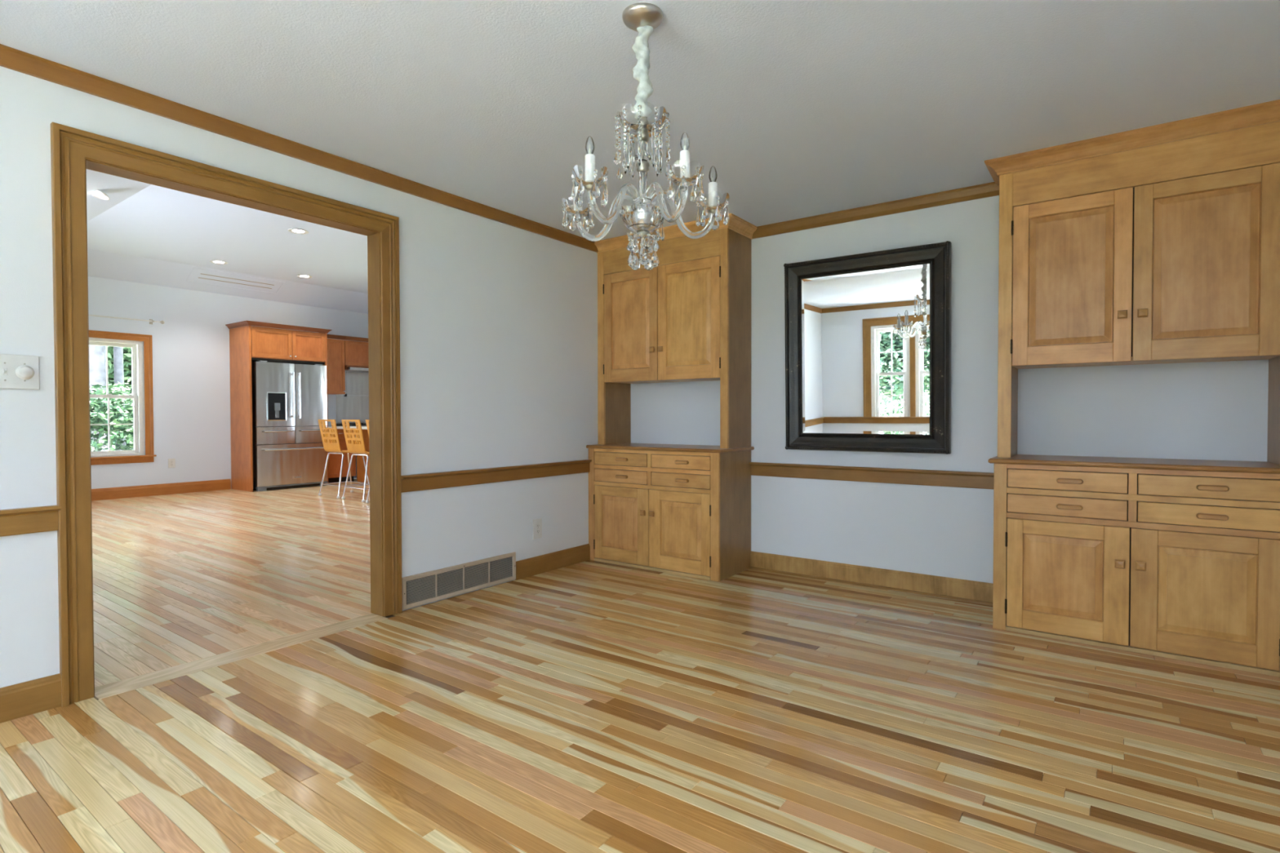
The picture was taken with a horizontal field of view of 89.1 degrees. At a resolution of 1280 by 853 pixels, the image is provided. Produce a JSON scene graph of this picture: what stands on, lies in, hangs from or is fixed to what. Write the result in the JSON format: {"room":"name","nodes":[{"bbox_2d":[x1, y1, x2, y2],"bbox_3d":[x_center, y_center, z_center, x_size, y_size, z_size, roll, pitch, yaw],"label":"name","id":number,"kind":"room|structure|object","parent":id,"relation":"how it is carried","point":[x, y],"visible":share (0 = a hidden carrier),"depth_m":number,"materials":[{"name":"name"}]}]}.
{"room":"dining room","nodes":[
{"label":"dining room","id":0,"kind":"room"},
{"bbox_2d":[85,168,368,314],"bbox_3d":[-3.343,-1.875,7.442,7.470,1.078,8.800,1,1,36],"label":"ceiling","id":1,"kind":"structure","parent":0,"point":[144,233],"depth_m":8.08,"materials":[{"name":"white paint"}]},
{"bbox_2d":[89,190,110,199],"bbox_3d":[-4.790,-2.054,5.720,0.211,0.074,0.199,1,1,42],"label":"recessed light","id":2,"kind":"object","parent":1,"relation":"in","point":[99,194],"visible":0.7,"depth_m":5.75,"materials":[{"name":"white plastic"}]},
{"bbox_2d":[209,260,227,264],"bbox_3d":[-5.714,-2.228,8.823,0.212,0.009,0.212,1,1,36],"label":"recessed light","id":3,"kind":"object","parent":1,"relation":"in","point":[220,262],"visible":1,"depth_m":8.83,"materials":[{"name":"white plastic"}]},
{"bbox_2d":[185,267,284,294],"bbox_3d":[-5.972,-2.148,9.653,0.283,0.160,1.240,1,1,36],"label":"ceiling vent","id":4,"kind":"object","parent":1,"relation":"in","point":[197,275],"visible":1,"depth_m":9.61,"materials":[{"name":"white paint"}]},
{"bbox_2d":[288,228,308,234],"bbox_3d":[-3.863,-2.206,7.356,0.212,0.009,0.212,1,1,36],"label":"recessed light","id":5,"kind":"object","parent":1,"relation":"in","point":[298,231],"visible":1,"depth_m":7.35,"materials":[{"name":"white plastic"}]},
{"bbox_2d":[297,275,312,278],"bbox_3d":[-5.022,-2.245,9.736,0.212,0.009,0.212,1,1,36],"label":"recessed light","id":6,"kind":"object","parent":1,"relation":"in","point":[299,276],"visible":1,"depth_m":9.72,"materials":[{"name":"white plastic"}]},
{"bbox_2d":[88,276,368,488],"bbox_3d":[-6.418,-0.697,9.709,0.150,3.300,9.100,1,1,36],"label":"wall","id":7,"kind":"structure","parent":0,"point":[191,366],"depth_m":9.42,"materials":[{"name":"white paint"}]},
{"bbox_2d":[88,329,156,465],"bbox_3d":[-7.114,-0.380,8.714,0.195,1.764,0.993,1,1,36],"label":"window","id":8,"kind":"structure","parent":7,"relation":"in","point":[141,352],"depth_m":8.96,"materials":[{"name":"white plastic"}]},
{"bbox_2d":[88,314,164,324],"bbox_3d":[-7.054,-1.447,8.611,0.104,0.070,1.272,1,1,36],"label":"curtain rod","id":9,"kind":"object","parent":7,"relation":"attached to","point":[150,321],"visible":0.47,"depth_m":8.82,"materials":[{"name":"white metal"}]},
{"bbox_2d":[91,479,231,501],"bbox_3d":[-7.577,0.907,8.002,0.018,0.155,4.630,1,1,36],"label":"baseboard","id":10,"kind":"structure","parent":7,"relation":"attached to","point":[110,493],"depth_m":9.12,"materials":[{"name":"brown wood"}]},
{"bbox_2d":[168,458,175,467],"bbox_3d":[-6.662,0.522,9.256,0.010,0.130,0.085,1,1,36],"label":"kitchen outlet","id":11,"kind":"object","parent":7,"relation":"attached to","point":[171,462],"visible":1,"depth_m":9.25,"materials":[{"name":"white plastic"}]},
{"bbox_2d":[327,333,346,395],"bbox_3d":[-5.231,-1.030,10.873,0.381,0.977,0.480,1,1,36],"label":"upper cabinet","id":12,"kind":"object","parent":7,"relation":"attached to","point":[335,348],"visible":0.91,"depth_m":10.87,"materials":[{"name":"brown wood"}]},
{"bbox_2d":[335,371,368,424],"bbox_3d":[-4.915,-0.502,11.618,0.029,0.920,1.050,1,1,36],"label":"backsplash","id":13,"kind":"structure","parent":7,"relation":"attached to","point":[354,405],"depth_m":11.47,"materials":[{"name":"white tile"}]},
{"bbox_2d":[344,336,368,366],"bbox_3d":[-4.775,-1.288,11.495,0.381,0.485,1.060,1,1,36],"label":"upper cabinet","id":14,"kind":"object","parent":7,"relation":"attached to","point":[356,352],"visible":0.2,"depth_m":11.15,"materials":[{"name":"brown wood"}]},
{"bbox_2d":[345,364,368,372],"bbox_3d":[-4.761,-1.004,11.486,0.420,0.078,1.047,1,1,36],"label":"range hood","id":15,"kind":"object","parent":14,"relation":"attached to","point":[348,368],"visible":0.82,"depth_m":11.11,"materials":[{"name":"silver metal"}]},
{"bbox_2d":[0,66,598,688],"bbox_3d":[-0.704,-0.721,4.646,0.110,3.500,10.240,1,1,36],"label":"wall","id":16,"kind":"structure","parent":0,"point":[499,321],"depth_m":3.81,"materials":[{"name":"white paint"}]},
{"bbox_2d":[0,354,39,390],"bbox_3d":[-2.280,-0.199,2.376,0.029,0.127,0.133,1,1,36],"label":"switch plate","id":17,"kind":"object","parent":16,"relation":"attached to","point":[16,371],"visible":1,"depth_m":2.38,"materials":[{"name":"white plastic"}]},
{"bbox_2d":[0,673,61,723],"bbox_3d":[-2.897,1.024,1.559,0.016,0.123,2.316,1,1,36],"label":"baseboard","id":18,"kind":"structure","parent":16,"relation":"attached to","point":[30,697],"depth_m":2.42,"materials":[{"name":"brown wood"}]},
{"bbox_2d":[0,505,61,536],"bbox_3d":[-2.891,0.364,1.542,0.036,0.095,2.316,1,1,36],"label":"chair rail","id":19,"kind":"object","parent":16,"relation":"attached to","point":[20,521],"visible":1,"depth_m":2.40,"materials":[{"name":"brown wood"}]},
{"bbox_2d":[50,122,402,706],"bbox_3d":[-1.839,-0.049,3.100,0.170,2.212,1.464,1,1,36],"label":"door frame","id":20,"kind":"structure","parent":16,"relation":"in","point":[73,151],"depth_m":2.61,"materials":[{"name":"brown wood"}]},
{"bbox_2d":[0,44,598,252],"bbox_3d":[-1.951,-1.343,2.813,0.026,0.069,5.528,1,1,36],"label":"crown molding","id":21,"kind":"structure","parent":16,"relation":"attached to","point":[11,58],"depth_m":2.99,"materials":[{"name":"brown wood"}]},
{"bbox_2d":[401,551,515,609],"bbox_3d":[-1.092,0.942,4.033,0.014,0.184,0.863,1,1,36],"label":"air vent","id":22,"kind":"object","parent":16,"relation":"in","point":[421,588],"visible":1,"depth_m":3.99,"materials":[{"name":"grey metal"}]},
{"bbox_2d":[400,459,591,492],"bbox_3d":[-0.862,0.313,4.320,0.036,0.095,1.628,1,1,36],"label":"chair rail","id":23,"kind":"object","parent":16,"relation":"attached to","point":[413,482],"visible":1,"depth_m":4.17,"materials":[{"name":"brown wood"}]},
{"bbox_2d":[533,518,542,539],"bbox_3d":[-0.715,0.715,4.548,0.010,0.138,0.085,1,1,36],"label":"wall outlet","id":24,"kind":"object","parent":16,"relation":"attached to","point":[537,523],"visible":1,"depth_m":4.54,"materials":[{"name":"white plastic"}]},
{"bbox_2d":[515,543,590,580],"bbox_3d":[-0.613,0.967,4.688,0.016,0.123,0.758,1,1,36],"label":"baseboard","id":25,"kind":"structure","parent":16,"relation":"attached to","point":[531,566],"depth_m":4.65,"materials":[{"name":"brown wood"}]},
{"bbox_2d":[0,478,1279,852],"bbox_3d":[-2.098,1.063,5.789,11.480,0.099,10.090,1,1,36],"label":"floor","id":26,"kind":"structure","parent":0,"point":[589,706],"depth_m":2.36,"materials":[{"name":"brown wood"}]},
{"bbox_2d":[225,320,332,492],"bbox_3d":[-5.583,-0.298,10.122,0.711,2.485,1.270,1,1,36],"label":"tall cabinet","id":27,"kind":"object","parent":26,"relation":"on","point":[248,344],"visible":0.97,"depth_m":9.72,"materials":[{"name":"brown wood"}]},
{"bbox_2d":[251,360,328,491],"bbox_3d":[-5.539,-0.016,10.121,0.736,1.922,1.053,1,1,36],"label":"refrigerator","id":28,"kind":"object","parent":26,"relation":"on","point":[289,400],"visible":0.94,"depth_m":9.87,"materials":[{"name":"silver metal"}]},
{"bbox_2d":[328,428,355,483],"bbox_3d":[-5.126,0.484,10.846,0.609,0.895,0.515,1,1,36],"label":"base cabinet","id":29,"kind":"object","parent":26,"relation":"on","point":[335,460],"visible":0.39,"depth_m":10.69,"materials":[{"name":"brown wood"}]},
{"bbox_3d":[-4.782,0.006,11.317,0.601,0.040,1.695,1,1,36],"label":"countertop","id":30,"kind":"structure","parent":29,"relation":"on","visible":0},
{"bbox_2d":[336,422,366,426],"bbox_3d":[-4.710,-0.040,11.415,0.510,0.048,1.050,1,1,36],"label":"cooktop","id":31,"kind":"object","parent":30,"relation":"in","point":[350,424],"visible":0.35,"depth_m":11.03,"materials":[{"name":"black glass"}]},
{"bbox_2d":[318,419,369,498],"bbox_3d":[-4.115,0.430,9.073,0.542,1.060,0.528,1,1,36],"label":"counter stool","id":32,"kind":"object","parent":26,"relation":"on","point":[333,446],"visible":0.77,"depth_m":8.92,"materials":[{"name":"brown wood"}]},
{"bbox_2d":[336,426,369,482],"bbox_3d":[-3.177,0.475,9.915,3.698,0.936,0.980,1,1,36],"label":"base cabinet","id":33,"kind":"object","parent":26,"relation":"on","point":[361,472],"visible":0.07,"depth_m":10.77,"materials":[{"name":"brown wood"}]},
{"bbox_2d":[341,419,369,502],"bbox_3d":[-3.620,0.435,8.699,0.542,1.060,0.528,1,1,36],"label":"counter stool","id":34,"kind":"object","parent":26,"relation":"on","point":[357,449],"visible":0.66,"depth_m":8.53,"materials":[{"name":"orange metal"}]},
{"bbox_2d":[365,419,369,502],"bbox_3d":[-3.137,0.441,8.309,0.542,1.060,0.528,1,1,36],"label":"counter stool","id":35,"kind":"object","parent":26,"relation":"on","point":[366,420],"visible":0.08,"depth_m":8.24,"materials":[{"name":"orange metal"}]},
{"bbox_2d":[586,213,757,581],"bbox_3d":[0.217,-0.196,4.803,1.202,2.440,0.506,1,1,36],"label":"china hutch","id":36,"kind":"object","parent":26,"relation":"on","point":[669,477],"visible":1,"depth_m":4.66,"materials":[{"name":"brown wood"}]},
{"bbox_2d":[586,443,754,453],"bbox_3d":[0.205,0.155,4.824,1.164,0.024,0.498,1,1,36],"label":"countertop","id":37,"kind":"structure","parent":36,"relation":"on","point":[642,446],"depth_m":4.65,"materials":[{"name":"brown wood"}]},
{"bbox_2d":[984,99,1279,676],"bbox_3d":[2.418,-0.172,3.197,1.264,2.440,0.506,1,1,36],"label":"china hutch","id":38,"kind":"object","parent":26,"relation":"on","point":[1136,482],"visible":1,"depth_m":3.10,"materials":[{"name":"brown wood"}]},
{"bbox_2d":[987,454,1279,474],"bbox_3d":[2.422,0.178,3.206,1.188,0.024,0.498,1,1,36],"label":"countertop","id":39,"kind":"structure","parent":38,"relation":"on","point":[1259,467],"depth_m":3.08,"materials":[{"name":"brown wood"}]},
{"bbox_2d":[0,0,1279,240],"bbox_3d":[-0.228,-1.413,1.759,4.050,0.100,6.160,1,1,36],"label":"ceiling","id":40,"kind":"structure","parent":0,"point":[799,108],"depth_m":2.55,"materials":[{"name":"white paint"}]},
{"bbox_2d":[561,2,729,270],"bbox_3d":[-0.006,-0.951,2.167,0.580,0.838,0.572,1,1,36],"label":"chandelier","id":41,"kind":"object","parent":40,"relation":"hanging from","point":[642,218],"visible":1,"depth_m":2.15,"materials":[{"name":"clear glass"}]},
{"bbox_2d":[751,195,999,583],"bbox_3d":[1.555,-0.188,4.220,4.050,2.440,0.120,1,1,36],"label":"wall","id":42,"kind":"structure","parent":0,"point":[945,531],"depth_m":4.12,"materials":[{"name":"white paint"}]},
{"bbox_2d":[783,240,951,453],"bbox_3d":[1.416,-0.467,4.141,1.021,1.254,0.068,1,3,34],"label":"wall mirror","id":43,"kind":"object","parent":42,"relation":"attached to","point":[868,335],"visible":1,"depth_m":4.11,"materials":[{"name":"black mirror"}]},
{"bbox_2d":[801,263,929,434],"bbox_3d":[1.417,-0.467,4.142,0.794,1.026,0.005,1,3,34],"label":"mirror glass","id":44,"kind":"object","parent":43,"relation":"attached to","point":[865,335],"depth_m":4.12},
{"bbox_2d":[749,551,993,605],"bbox_3d":[1.450,0.971,4.225,1.616,0.123,0.030,1,1,36],"label":"baseboard","id":45,"kind":"structure","parent":42,"relation":"attached to","point":[965,590],"depth_m":4.17,"materials":[{"name":"brown wood"}]},
{"bbox_2d":[749,462,994,488],"bbox_3d":[1.448,0.311,4.211,1.616,0.095,0.036,1,1,36],"label":"chair rail","id":46,"kind":"object","parent":42,"relation":"attached to","point":[980,480],"visible":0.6,"depth_m":4.16,"materials":[{"name":"brown wood"}]},
{"bbox_2d":[751,182,999,239],"bbox_3d":[1.444,-1.373,4.178,1.611,0.069,0.042,1,1,36],"label":"crown molding","id":47,"kind":"structure","parent":42,"relation":"attached to","point":[988,189],"depth_m":4.11,"materials":[{"name":"brown wood"}]},
{"label":"outside","id":48,"kind":"structure","parent":0,"visible":0},
{"bbox_3d":[-0.113,1.565,5.395,90.000,0.100,90.000,1,1,36],"label":"ground","id":49,"kind":"structure","parent":48,"visible":0},
{"bbox_2d":[88,345,108,451],"bbox_3d":[-12.880,-2.639,11.056,13.122,8.190,6.681,1,1,36],"label":"tree","id":50,"kind":"object","parent":49,"relation":"on","point":[97,361],"visible":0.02,"depth_m":12.31,"materials":[{"name":"green plant"}]},
{"bbox_2d":[89,381,133,451],"bbox_3d":[-9.275,0.359,11.375,2.084,2.333,3.914,1,1,36],"label":"tree","id":51,"kind":"object","parent":49,"relation":"on","point":[98,406],"visible":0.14,"depth_m":11.10,"materials":[{"name":"green plant"}]},
{"bbox_2d":[105,346,133,450],"bbox_3d":[-15.935,-2.369,19.295,6.922,7.741,7.758,1,1,36],"label":"tree","id":52,"kind":"object","parent":49,"relation":"on","point":[126,351],"visible":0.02,"depth_m":17.82,"materials":[{"name":"green plant"}]},
{"bbox_2d":[113,346,125,450],"bbox_3d":[-8.410,-2.769,15.361,12.067,8.272,6.610,1,1,36],"label":"tree","id":53,"kind":"object","parent":49,"relation":"on","point":[118,372],"visible":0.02,"depth_m":12.65,"materials":[{"name":"green plant"}]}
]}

